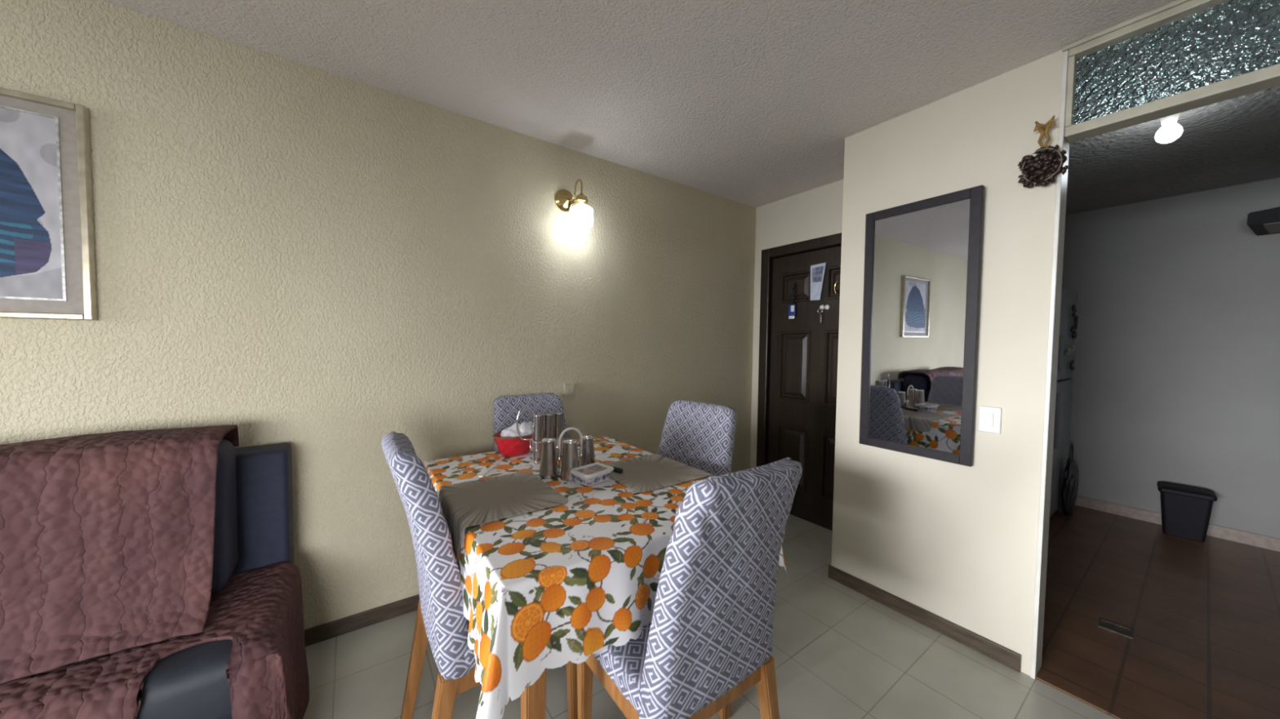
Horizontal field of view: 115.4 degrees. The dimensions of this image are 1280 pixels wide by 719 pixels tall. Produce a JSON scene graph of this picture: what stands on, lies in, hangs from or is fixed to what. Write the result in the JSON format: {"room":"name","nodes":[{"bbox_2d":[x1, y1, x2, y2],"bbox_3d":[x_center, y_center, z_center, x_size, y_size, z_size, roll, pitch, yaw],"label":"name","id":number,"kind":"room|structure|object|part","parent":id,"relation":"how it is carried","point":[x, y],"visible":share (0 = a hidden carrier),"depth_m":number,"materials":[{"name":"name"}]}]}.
{"room":"dining room","nodes":[
{"label":"dining room","id":0,"kind":"room"},
{"bbox_2d":[0,0,755,629],"bbox_3d":[-1.811,0.013,1.373,6.848,2.350,0.100,-1,3,-36],"label":"wall","id":1,"kind":"structure","parent":0,"point":[326,265],"depth_m":1.71,"materials":[{"name":"beige paint"}]},
{"bbox_2d":[0,87,97,320],"bbox_3d":[-2.014,-0.460,1.121,0.618,0.674,0.034,-1,3,-36],"label":"framed picture","id":2,"kind":"object","parent":1,"relation":"attached to","point":[47,255],"visible":1,"depth_m":1.25,"materials":[{"name":"paper"}]},
{"bbox_2d":[0,107,62,298],"bbox_3d":[-2.015,-0.465,1.122,0.494,0.556,0.001,-1,3,-36],"label":"painting","id":3,"kind":"object","parent":2,"relation":"attached to","point":[30,251],"depth_m":1.23},
{"bbox_2d":[304,594,419,646],"bbox_3d":[-1.801,1.155,1.367,6.628,0.068,0.012,-1,3,-36],"label":"baseboard","id":4,"kind":"structure","parent":1,"relation":"attached to","point":[326,631],"depth_m":1.77,"materials":[{"name":"brown wood"}]},
{"bbox_2d":[562,383,574,396],"bbox_3d":[-0.405,0.173,2.304,0.064,0.072,0.034,-1,3,-36],"label":"wall outlet","id":5,"kind":"object","parent":1,"relation":"attached to","point":[568,389],"visible":1,"depth_m":2.29,"materials":[{"name":"beige plastic"}]},
{"bbox_3d":[-0.396,0.174,2.292,0.036,0.044,0.004,-1,3,-36],"label":"socket plate","id":6,"kind":"part","parent":5,"relation":"part of","materials":[{"name":"beige plastic"}]},
{"bbox_2d":[555,178,592,220],"bbox_3d":[-0.347,-0.809,2.203,0.218,0.320,0.128,3,3,43],"label":"wall sconce","id":7,"kind":"object","parent":1,"relation":"attached to","point":[565,201],"visible":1,"depth_m":2.22,"materials":[{"name":"gold metal"}]},
{"bbox_3d":[-0.357,-0.917,2.196,0.115,0.103,0.018,2,3,37],"label":"arm","id":8,"kind":"part","parent":7,"relation":"part of","materials":[{"name":"gold metal"}]},
{"bbox_3d":[-0.314,-0.796,2.173,0.054,0.090,0.054,-1,3,-36],"label":"bulb","id":9,"kind":"part","parent":7,"relation":"part of","materials":[{"name":"white glass"}]},
{"bbox_2d":[102,0,1279,214],"bbox_3d":[0.340,-1.138,0.137,8.942,0.100,4.518,-1,3,-36],"label":"ceiling","id":10,"kind":"structure","parent":0,"point":[711,96],"depth_m":1.61,"materials":[{"name":"white paint"}]},
{"bbox_2d":[1154,111,1186,143],"bbox_3d":[2.421,-1.062,1.852,0.090,0.136,0.090,-1,3,-36],"label":"bulb","id":11,"kind":"object","parent":10,"relation":"attached to","point":[1170,131],"visible":0.88,"depth_m":1.84,"materials":[{"name":"white glass"}]},
{"bbox_3d":[2.420,-1.037,1.853,0.080,0.086,0.080,-1,3,-36],"label":"bulb","id":12,"kind":"part","parent":11,"relation":"part of","materials":[{"name":"white glass"}]},
{"bbox_2d":[302,504,1279,718],"bbox_3d":[0.310,1.297,0.234,8.942,0.086,4.518,-1,3,-36],"label":"floor","id":13,"kind":"structure","parent":0,"point":[1203,618],"depth_m":1.67,"materials":[{"name":"tile"}]},
{"bbox_2d":[135,439,293,718],"bbox_3d":[-2.064,0.742,0.725,2.165,0.938,0.650,-1,3,-36],"label":"sofa","id":14,"kind":"object","parent":13,"relation":"on","point":[254,516],"visible":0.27,"depth_m":1.27,"materials":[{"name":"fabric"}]},
{"bbox_2d":[0,425,239,684],"bbox_3d":[-1.736,0.487,0.960,1.083,0.535,0.396,-1,3,-36],"label":"throw","id":15,"kind":"object","parent":14,"relation":"on","point":[107,540],"visible":1,"depth_m":1.06,"materials":[{"name":"brown fabric"}]},
{"bbox_2d":[0,561,309,718],"bbox_3d":[-1.828,0.970,0.751,1.878,0.434,0.574,-1,3,-36],"label":"throw","id":16,"kind":"object","parent":14,"relation":"on","point":[260,610],"visible":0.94,"depth_m":1.06,"materials":[{"name":"brown fabric"}]},
{"bbox_2d":[135,640,232,718],"bbox_3d":[-2.012,0.873,0.655,2.145,0.193,0.465,-1,3,-36],"label":"seat cushion","id":17,"kind":"object","parent":14,"relation":"on","point":[192,682],"depth_m":1.02,"materials":[{"name":"leather"}]},
{"bbox_2d":[211,439,238,595],"bbox_3d":[-1.728,0.497,1.021,1.002,0.464,0.219,-1,3,-36],"label":"cushion","id":18,"kind":"object","parent":14,"relation":"on","point":[225,562],"depth_m":1.25,"materials":[{"name":"black fabric"}]},
{"bbox_3d":[-2.210,0.731,0.922,2.157,0.782,0.160,-1,3,-36],"label":"backrest","id":19,"kind":"part","parent":14,"relation":"part of","materials":[{"name":"blue fabric"}]},
{"bbox_2d":[381,431,577,718],"bbox_3d":[-0.493,0.715,1.269,0.519,0.988,0.426,-1,3,-36],"label":"dining chair","id":20,"kind":"object","parent":13,"relation":"on","point":[440,620],"visible":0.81,"depth_m":1.03,"materials":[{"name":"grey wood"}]},
{"bbox_3d":[-0.734,1.000,1.335,0.106,0.406,0.045,-1,3,-36],"label":"leg","id":21,"kind":"part","parent":20,"relation":"part of","materials":[{"name":"brown wood"}]},
{"bbox_3d":[-0.624,0.515,1.165,0.189,0.583,0.426,-1,3,-36],"label":"backrest","id":22,"kind":"part","parent":20,"relation":"part of","materials":[{"name":"fabric"}]},
{"bbox_3d":[-0.522,1.015,1.039,0.106,0.406,0.045,-1,3,-36],"label":"leg","id":23,"kind":"part","parent":20,"relation":"part of","materials":[{"name":"brown wood"}]},
{"bbox_3d":[-0.446,0.829,1.309,0.400,0.057,0.400,-1,3,-36],"label":"seat rail","id":24,"kind":"part","parent":20,"relation":"part of","materials":[{"name":"brown wood"}]},
{"bbox_3d":[-0.434,0.763,1.314,0.367,0.088,0.426,-1,3,-36],"label":"seat","id":25,"kind":"part","parent":20,"relation":"part of","materials":[{"name":"fabric"}]},
{"bbox_3d":[-0.208,1.010,1.263,0.045,0.406,0.042,-1,3,-36],"label":"leg","id":26,"kind":"part","parent":20,"relation":"part of","materials":[{"name":"brown wood"}]},
{"bbox_2d":[493,393,568,451],"bbox_3d":[-0.465,0.688,1.964,0.426,0.988,0.519,-1,3,-36],"label":"dining chair","id":27,"kind":"object","parent":13,"relation":"on","point":[506,409],"visible":0.16,"depth_m":2.07,"materials":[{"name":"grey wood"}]},
{"bbox_2d":[520,667,731,718],"bbox_3d":[-0.237,0.822,1.525,0.855,0.759,1.050,-1,3,-36],"label":"dining table","id":28,"kind":"object","parent":13,"relation":"on","point":[533,699],"visible":0.17,"depth_m":0.96,"materials":[{"name":"brown wood"}]},
{"bbox_3d":[-0.258,0.859,0.983,0.055,0.729,0.055,-1,3,-36],"label":"leg","id":29,"kind":"part","parent":28,"relation":"part of","materials":[{"name":"brown wood"}]},
{"bbox_2d":[422,435,787,718],"bbox_3d":[-0.238,0.572,1.492,0.996,0.264,1.190,-1,3,-36],"label":"tablecloth","id":30,"kind":"object","parent":28,"relation":"on","point":[552,587],"visible":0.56,"depth_m":0.97,"materials":[{"name":"fabric"}]},
{"bbox_2d":[478,457,504,477],"bbox_3d":[-0.584,0.424,1.614,0.018,0.006,0.260,1,2,0],"label":"knife","id":31,"kind":"object","parent":30,"relation":"on","point":[486,472],"visible":1,"depth_m":1.57,"materials":[{"name":"silver metal"}]},
{"bbox_3d":[-0.584,0.427,1.551,0.016,0.006,0.135,1,2,0],"label":"handle","id":32,"kind":"part","parent":31,"relation":"part of","materials":[{"name":"white plastic"}]},
{"bbox_3d":[-0.585,0.423,1.681,0.016,0.002,0.125,1,2,0],"label":"blade","id":33,"kind":"part","parent":31,"relation":"part of","materials":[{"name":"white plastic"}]},
{"bbox_2d":[437,471,568,560],"bbox_3d":[-0.460,0.497,1.319,0.337,0.116,0.370,-1,3,-36],"label":"placemat","id":34,"kind":"object","parent":30,"relation":"on","point":[465,504],"visible":0.9,"depth_m":1.28,"materials":[{"name":"beige fabric"}]},
{"bbox_2d":[492,431,532,456],"bbox_3d":[-0.560,0.376,1.821,0.197,0.088,0.156,-1,3,-36],"label":"bread basket","id":35,"kind":"object","parent":30,"relation":"on","point":[507,446],"visible":0.61,"depth_m":1.76,"materials":[{"name":"red plastic"}]},
{"bbox_2d":[500,420,533,437],"bbox_3d":[-0.549,0.328,1.825,0.159,0.094,0.102,-1,3,-36],"label":"plastic bag","id":36,"kind":"object","parent":35,"relation":"in","point":[525,428],"visible":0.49,"depth_m":1.80,"materials":[{"name":"white plastic"}]},
{"bbox_2d":[516,404,567,463],"bbox_3d":[-0.417,0.307,1.710,0.210,0.239,0.077,-1,3,-36],"label":"rack","id":37,"kind":"object","parent":30,"relation":"on","point":[523,406],"visible":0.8,"depth_m":1.69,"materials":[{"name":"silver metal"}]},
{"bbox_2d":[533,413,544,460],"bbox_3d":[-0.426,0.326,1.704,0.043,0.190,0.043,-1,3,-36],"label":"steel tumbler","id":38,"kind":"object","parent":37,"relation":"in","point":[539,418],"visible":0.78,"depth_m":1.69,"materials":[{"name":"grey metal"}]},
{"bbox_3d":[-0.390,0.381,1.733,0.141,0.090,0.077,-1,3,-36],"label":"wire frame","id":39,"kind":"part","parent":37,"relation":"part of","materials":[{"name":"silver metal"}]},
{"bbox_2d":[543,412,554,438],"bbox_3d":[-0.389,0.325,1.731,0.043,0.190,0.043,-1,3,-36],"label":"steel tumbler","id":40,"kind":"object","parent":37,"relation":"in","point":[548,417],"visible":0.52,"depth_m":1.71,"materials":[{"name":"grey metal"}]},
{"bbox_2d":[553,411,564,457],"bbox_3d":[-0.353,0.324,1.757,0.043,0.190,0.043,-1,3,-36],"label":"steel tumbler","id":41,"kind":"object","parent":37,"relation":"in","point":[558,415],"visible":0.7,"depth_m":1.74,"materials":[{"name":"grey metal"}]},
{"bbox_2d":[538,437,558,478],"bbox_3d":[-0.341,0.365,1.515,0.071,0.141,0.071,-1,3,-36],"label":"shaker","id":42,"kind":"object","parent":30,"relation":"on","point":[548,461],"visible":1,"depth_m":1.49,"materials":[{"name":"grey metal"}]},
{"bbox_2d":[560,438,578,481],"bbox_3d":[-0.257,0.366,1.490,0.071,0.143,0.071,-1,3,-36],"label":"shaker","id":43,"kind":"object","parent":30,"relation":"on","point":[570,460],"visible":0.91,"depth_m":1.46,"materials":[{"name":"grey metal"}]},
{"bbox_2d":[558,427,582,475],"bbox_3d":[-0.266,0.347,1.549,0.105,0.174,0.049,-1,3,-36],"label":"caddy","id":44,"kind":"object","parent":30,"relation":"on","point":[568,428],"visible":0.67,"depth_m":1.54,"materials":[{"name":"silver metal"}]},
{"bbox_3d":[-0.265,0.297,1.547,0.101,0.075,0.009,-1,3,-36],"label":"arched handle","id":45,"kind":"part","parent":44,"relation":"part of","materials":[{"name":"white metal"}]},
{"bbox_2d":[578,434,595,466],"bbox_3d":[-0.212,0.368,1.619,0.071,0.129,0.071,-1,3,-36],"label":"shaker","id":46,"kind":"object","parent":30,"relation":"on","point":[588,447],"visible":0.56,"depth_m":1.59,"materials":[{"name":"grey metal"}]},
{"bbox_2d":[570,462,613,485],"bbox_3d":[-0.173,0.417,1.466,0.100,0.044,0.136,3,3,42],"label":"tub","id":47,"kind":"object","parent":30,"relation":"on","point":[593,473],"visible":1,"depth_m":1.44,"materials":[{"name":"white plastic"}]},
{"bbox_3d":[-0.172,0.400,1.465,0.100,0.010,0.136,3,3,42],"label":"lid","id":48,"kind":"part","parent":47,"relation":"part of","materials":[{"name":"white plastic"}]},
{"bbox_2d":[604,453,715,492],"bbox_3d":[0.047,0.475,1.595,0.368,0.081,0.350,-1,3,-36],"label":"placemat","id":49,"kind":"object","parent":30,"relation":"on","point":[650,473],"visible":0.94,"depth_m":1.55,"materials":[{"name":"beige fabric"}]},
{"bbox_2d":[600,462,622,473],"bbox_3d":[-0.131,0.424,1.597,0.154,0.021,0.031,3,3,38],"label":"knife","id":50,"kind":"object","parent":49,"relation":"on","point":[616,469],"visible":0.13,"depth_m":1.55,"materials":[{"name":"black plastic"}]},
{"bbox_3d":[0.283,0.850,1.369,0.055,0.729,0.055,-1,3,-36],"label":"leg","id":51,"kind":"part","parent":28,"relation":"part of","materials":[{"name":"brown wood"}]},
{"bbox_2d":[577,457,802,718],"bbox_3d":[0.117,0.728,1.117,0.426,0.988,0.519,-1,3,-36],"label":"dining chair","id":52,"kind":"object","parent":13,"relation":"on","point":[708,639],"visible":0.88,"depth_m":0.92,"materials":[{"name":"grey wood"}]},
{"bbox_3d":[-0.164,1.013,1.204,0.042,0.406,0.045,-1,3,-36],"label":"leg","id":53,"kind":"part","parent":52,"relation":"part of","materials":[{"name":"brown wood"}]},
{"bbox_3d":[0.074,0.775,1.178,0.426,0.088,0.367,-1,3,-36],"label":"seat","id":54,"kind":"part","parent":52,"relation":"part of","materials":[{"name":"fabric"}]},
{"bbox_3d":[0.081,0.841,1.169,0.400,0.057,0.400,-1,3,-36],"label":"seat rail","id":55,"kind":"part","parent":52,"relation":"part of","materials":[{"name":"brown wood"}]},
{"bbox_3d":[0.356,1.023,1.102,0.045,0.406,0.106,-1,3,-36],"label":"leg","id":56,"kind":"part","parent":52,"relation":"part of","materials":[{"name":"brown wood"}]},
{"bbox_2d":[657,400,736,475],"bbox_3d":[0.135,0.703,1.760,0.426,0.988,0.519,3,3,43],"label":"dining chair","id":57,"kind":"object","parent":13,"relation":"on","point":[700,436],"visible":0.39,"depth_m":1.83,"materials":[{"name":"grey fabric"}]},
{"bbox_2d":[1049,287,1077,516],"bbox_3d":[3.038,0.321,3.153,0.640,1.700,0.412,-1,3,-36],"label":"refrigerator","id":58,"kind":"object","parent":13,"relation":"on","point":[1064,387],"visible":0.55,"depth_m":2.97,"materials":[{"name":"metal"}]},
{"bbox_3d":[2.930,0.432,2.841,0.020,0.400,0.022,-1,3,-36],"label":"handle","id":59,"kind":"part","parent":58,"relation":"part of","materials":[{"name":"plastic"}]},
{"bbox_3d":[2.936,-0.043,2.822,0.020,0.250,0.022,-1,3,-36],"label":"handle","id":60,"kind":"part","parent":58,"relation":"part of","materials":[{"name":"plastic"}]},
{"bbox_3d":[3.128,0.642,3.034,0.620,0.970,0.044,-1,3,-36],"label":"door","id":61,"kind":"part","parent":58,"relation":"part of","materials":[{"name":"metal"}]},
{"bbox_3d":[3.138,-0.182,3.001,0.620,0.660,0.044,-1,3,-36],"label":"freezer door","id":62,"kind":"part","parent":58,"relation":"part of","materials":[{"name":"metal"}]},
{"bbox_2d":[1066,347,1071,355],"bbox_3d":[3.113,-0.056,2.939,0.116,0.064,0.018,-1,3,-36],"label":"magnet","id":63,"kind":"object","parent":58,"relation":"attached to","point":[1068,350],"visible":1,"depth_m":2.93},
{"bbox_2d":[1069,360,1074,370],"bbox_3d":[3.234,0.043,3.031,0.111,0.081,0.019,-1,3,-36],"label":"magnet","id":64,"kind":"object","parent":58,"relation":"attached to","point":[1072,367],"visible":1,"depth_m":3.02},
{"bbox_2d":[1071,345,1075,352],"bbox_3d":[3.258,-0.080,3.041,0.102,0.063,0.017,-1,3,-36],"label":"magnet","id":65,"kind":"object","parent":58,"relation":"attached to","point":[1073,349],"visible":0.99,"depth_m":3.02},
{"bbox_2d":[1070,324,1077,338],"bbox_3d":[3.230,-0.210,3.014,0.161,0.116,0.028,-1,3,-36],"label":"magnet","id":66,"kind":"object","parent":58,"relation":"attached to","point":[1074,326],"visible":1,"depth_m":3.01,"materials":[{"name":"black plastic"}]},
{"bbox_2d":[1071,304,1076,316],"bbox_3d":[3.208,-0.361,2.992,0.100,0.087,0.018,-1,3,-36],"label":"magnet","id":67,"kind":"object","parent":58,"relation":"attached to","point":[1073,308],"visible":1,"depth_m":2.98},
{"bbox_2d":[1073,315,1078,325],"bbox_3d":[3.283,-0.295,3.050,0.096,0.083,0.018,-1,3,-36],"label":"magnet","id":68,"kind":"object","parent":58,"relation":"attached to","point":[1076,317],"visible":0.96,"depth_m":3.04},
{"bbox_2d":[1061,444,1078,516],"bbox_3d":[3.217,0.917,3.026,0.231,0.568,0.078,-1,3,-36],"label":"shopping bag","id":69,"kind":"object","parent":13,"relation":"on","point":[1070,481],"visible":1,"depth_m":2.98,"materials":[{"name":"black plastic"}]},
{"bbox_3d":[3.216,0.706,3.018,0.074,0.146,0.012,-1,3,-36],"label":"bag handle","id":70,"kind":"part","parent":69,"relation":"part of","materials":[{"name":"black plastic"}]},
{"bbox_2d":[1097,617,1133,639],"bbox_3d":[2.144,1.211,1.826,0.084,0.004,0.100,-1,3,-40],"label":"floor drain","id":71,"kind":"object","parent":13,"relation":"on","point":[1104,624],"visible":1,"depth_m":1.82,"materials":[{"name":"metal"}]},
{"bbox_2d":[1156,481,1217,542],"bbox_3d":[3.703,1.031,2.754,0.220,0.329,0.236,-1,3,-40],"label":"waste bin","id":72,"kind":"object","parent":13,"relation":"on","point":[1185,510],"visible":1,"depth_m":2.70,"materials":[{"name":"black plastic"}]},
{"bbox_3d":[3.705,0.886,2.748,0.220,0.039,0.236,-1,3,-40],"label":"bin lid","id":73,"kind":"part","parent":72,"relation":"part of","materials":[{"name":"black plastic"}]},
{"bbox_2d":[750,179,843,468],"bbox_3d":[1.238,-0.010,2.891,0.120,2.350,0.975,-1,3,-36],"label":"wall","id":74,"kind":"structure","parent":0,"point":[817,212],"depth_m":2.98,"materials":[{"name":"beige paint"}]},
{"bbox_2d":[755,232,841,530],"bbox_3d":[1.240,0.164,2.864,0.112,2.004,0.900,-1,3,-36],"label":"door","id":75,"kind":"structure","parent":74,"relation":"in","point":[797,363],"depth_m":2.92,"materials":[{"name":"brown wood"}]},
{"bbox_2d":[788,282,795,319],"bbox_3d":[1.118,-0.429,2.964,0.023,0.262,0.058,-1,3,-36],"label":"charm","id":76,"kind":"object","parent":75,"relation":"hanging from","point":[792,308],"visible":1,"depth_m":2.95,"materials":[{"name":"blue plastic"}]},
{"bbox_3d":[1.127,0.727,3.004,0.018,0.465,0.255,-1,3,-36],"label":"panel","id":77,"kind":"part","parent":75,"relation":"part of","materials":[{"name":"brown wood"}]},
{"bbox_3d":[1.135,0.048,2.977,0.018,0.515,0.255,-1,3,-36],"label":"panel","id":78,"kind":"part","parent":75,"relation":"part of","materials":[{"name":"brown wood"}]},
{"bbox_3d":[1.142,-0.528,2.954,0.018,0.222,0.255,-1,3,-36],"label":"panel","id":79,"kind":"part","parent":75,"relation":"part of","materials":[{"name":"brown wood"}]},
{"bbox_2d":[810,262,826,300],"bbox_3d":[1.230,-0.537,2.804,0.010,0.250,0.116,-1,3,-36],"label":"wall calendar","id":80,"kind":"object","parent":75,"relation":"attached to","point":[817,271],"visible":1,"depth_m":2.80,"materials":[{"name":"white paper"}]},
{"bbox_2d":[812,266,823,282],"bbox_3d":[1.228,-0.588,2.799,0.001,0.104,0.082,-1,3,-36],"label":"picture","id":81,"kind":"object","parent":80,"relation":"attached to","point":[817,271],"depth_m":2.80},
{"bbox_2d":[817,305,824,323],"bbox_3d":[1.246,-0.313,2.787,0.022,0.126,0.042,-1,3,-36],"label":"keys","id":82,"kind":"object","parent":75,"relation":"attached to","point":[821,307],"visible":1,"depth_m":2.78,"materials":[{"name":"silver metal"}]},
{"bbox_2d":[824,304,830,310],"bbox_3d":[1.273,-0.357,2.755,0.014,0.036,0.036,-1,3,-36],"label":"door lock","id":83,"kind":"object","parent":75,"relation":"attached to","point":[827,307],"visible":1,"depth_m":2.75,"materials":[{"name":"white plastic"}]},
{"bbox_3d":[1.343,0.742,2.701,0.018,0.465,0.280,-1,3,-36],"label":"panel","id":84,"kind":"part","parent":75,"relation":"part of","materials":[{"name":"brown wood"}]},
{"bbox_3d":[1.351,0.062,2.674,0.018,0.515,0.280,-1,3,-36],"label":"panel","id":85,"kind":"part","parent":75,"relation":"part of","materials":[{"name":"brown wood"}]},
{"bbox_3d":[1.358,-0.514,2.651,0.018,0.222,0.280,-1,3,-36],"label":"panel","id":86,"kind":"part","parent":75,"relation":"part of","materials":[{"name":"brown wood"}]},
{"bbox_2d":[834,280,839,293],"bbox_3d":[1.317,-0.480,2.684,0.009,0.089,0.060,-1,3,-36],"label":"ring ornament","id":87,"kind":"object","parent":75,"relation":"attached to","point":[837,282],"visible":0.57,"depth_m":2.70,"materials":[{"name":"gold metal"}]},
{"bbox_2d":[831,49,1062,675],"bbox_3d":[1.545,0.028,2.022,0.631,2.350,0.798,-1,3,-36],"label":"wall","id":88,"kind":"structure","parent":0,"point":[956,543],"depth_m":1.69,"materials":[{"name":"white paint"}]},
{"bbox_2d":[858,184,984,466],"bbox_3d":[1.253,-0.138,1.846,0.023,1.148,0.460,-1,3,-34],"label":"wall mirror","id":89,"kind":"object","parent":88,"relation":"attached to","point":[922,258],"visible":1,"depth_m":1.81,"materials":[{"name":"dark painted wood"},{"name":"mirror glass"}]},
{"bbox_2d":[827,564,1021,672],"bbox_3d":[1.259,1.172,1.896,0.012,0.068,0.780,-1,3,-36],"label":"baseboard","id":90,"kind":"structure","parent":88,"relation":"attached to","point":[1004,655],"depth_m":1.81,"materials":[{"name":"brown wood"}]},
{"bbox_2d":[977,405,1001,434],"bbox_3d":[1.422,0.245,1.647,0.012,0.106,0.072,-1,3,-36],"label":"light switch","id":91,"kind":"object","parent":88,"relation":"attached to","point":[989,417],"visible":1,"depth_m":1.64,"materials":[{"name":"white plastic"}]},
{"bbox_2d":[1062,177,1279,538],"bbox_3d":[4.246,0.050,2.302,0.100,2.350,3.200,-1,3,-36],"label":"wall","id":92,"kind":"structure","parent":0,"point":[1175,378],"depth_m":2.84,"materials":[{"name":"paint"}]},
{"bbox_2d":[1074,495,1279,551],"bbox_3d":[4.187,1.179,2.314,0.012,0.079,3.200,-1,3,-36],"label":"baseboard","id":93,"kind":"structure","parent":92,"relation":"attached to","point":[1225,533],"depth_m":2.91,"materials":[{"name":"tile"}]},
{"bbox_2d":[1247,206,1279,235],"bbox_3d":[3.899,-0.879,2.217,0.450,0.212,0.600,-1,3,-30],"label":"range hood","id":94,"kind":"object","parent":92,"relation":"attached to","point":[1264,222],"visible":1,"depth_m":2.35,"materials":[{"name":"black metal"}]},
{"bbox_3d":[2.578,0.117,0.114,0.090,2.350,1.580,-1,3,-36],"label":"wall","id":95,"kind":"structure","parent":0,"visible":0},
{"bbox_2d":[1030,0,1279,679],"bbox_3d":[1.833,0.067,1.145,0.118,2.349,0.964,-1,3,-36],"label":"door frame","id":96,"kind":"structure","parent":95,"relation":"in","point":[1177,56],"depth_m":1.34,"materials":[{"name":"white paint"}]},
{"bbox_2d":[1017,115,1068,188],"bbox_3d":[1.484,-0.759,1.492,0.062,0.248,0.134,-1,3,-36],"label":"wreath","id":97,"kind":"object","parent":96,"relation":"attached to","point":[1043,167],"visible":1,"depth_m":1.48,"materials":[{"name":"wicker"}]},
{"bbox_3d":[1.562,0.048,1.535,0.106,2.349,0.014,-1,3,-36],"label":"post","id":98,"kind":"part","parent":96,"relation":"part of","materials":[{"name":"white paint"}]},
{"bbox_3d":[1.527,-0.778,1.470,0.004,0.035,0.012,-1,3,-36],"label":"strike plate","id":99,"kind":"part","parent":96,"relation":"part of","materials":[{"name":"white metal"}]},
{"bbox_3d":[1.798,-1.099,1.076,0.012,0.014,0.945,-1,3,-36],"label":"moulding","id":100,"kind":"part","parent":96,"relation":"part of","materials":[{"name":"beige paint"}]},
{"bbox_3d":[1.847,-1.088,1.109,0.106,0.037,0.920,-1,3,-36],"label":"rail","id":101,"kind":"part","parent":96,"relation":"part of","materials":[{"name":"beige paint"}]},
{"bbox_3d":[1.844,-0.946,1.104,0.006,0.244,0.903,-1,3,-36],"label":"transom glass","id":102,"kind":"part","parent":96,"relation":"part of","materials":[{"name":"teal"}]}
]}

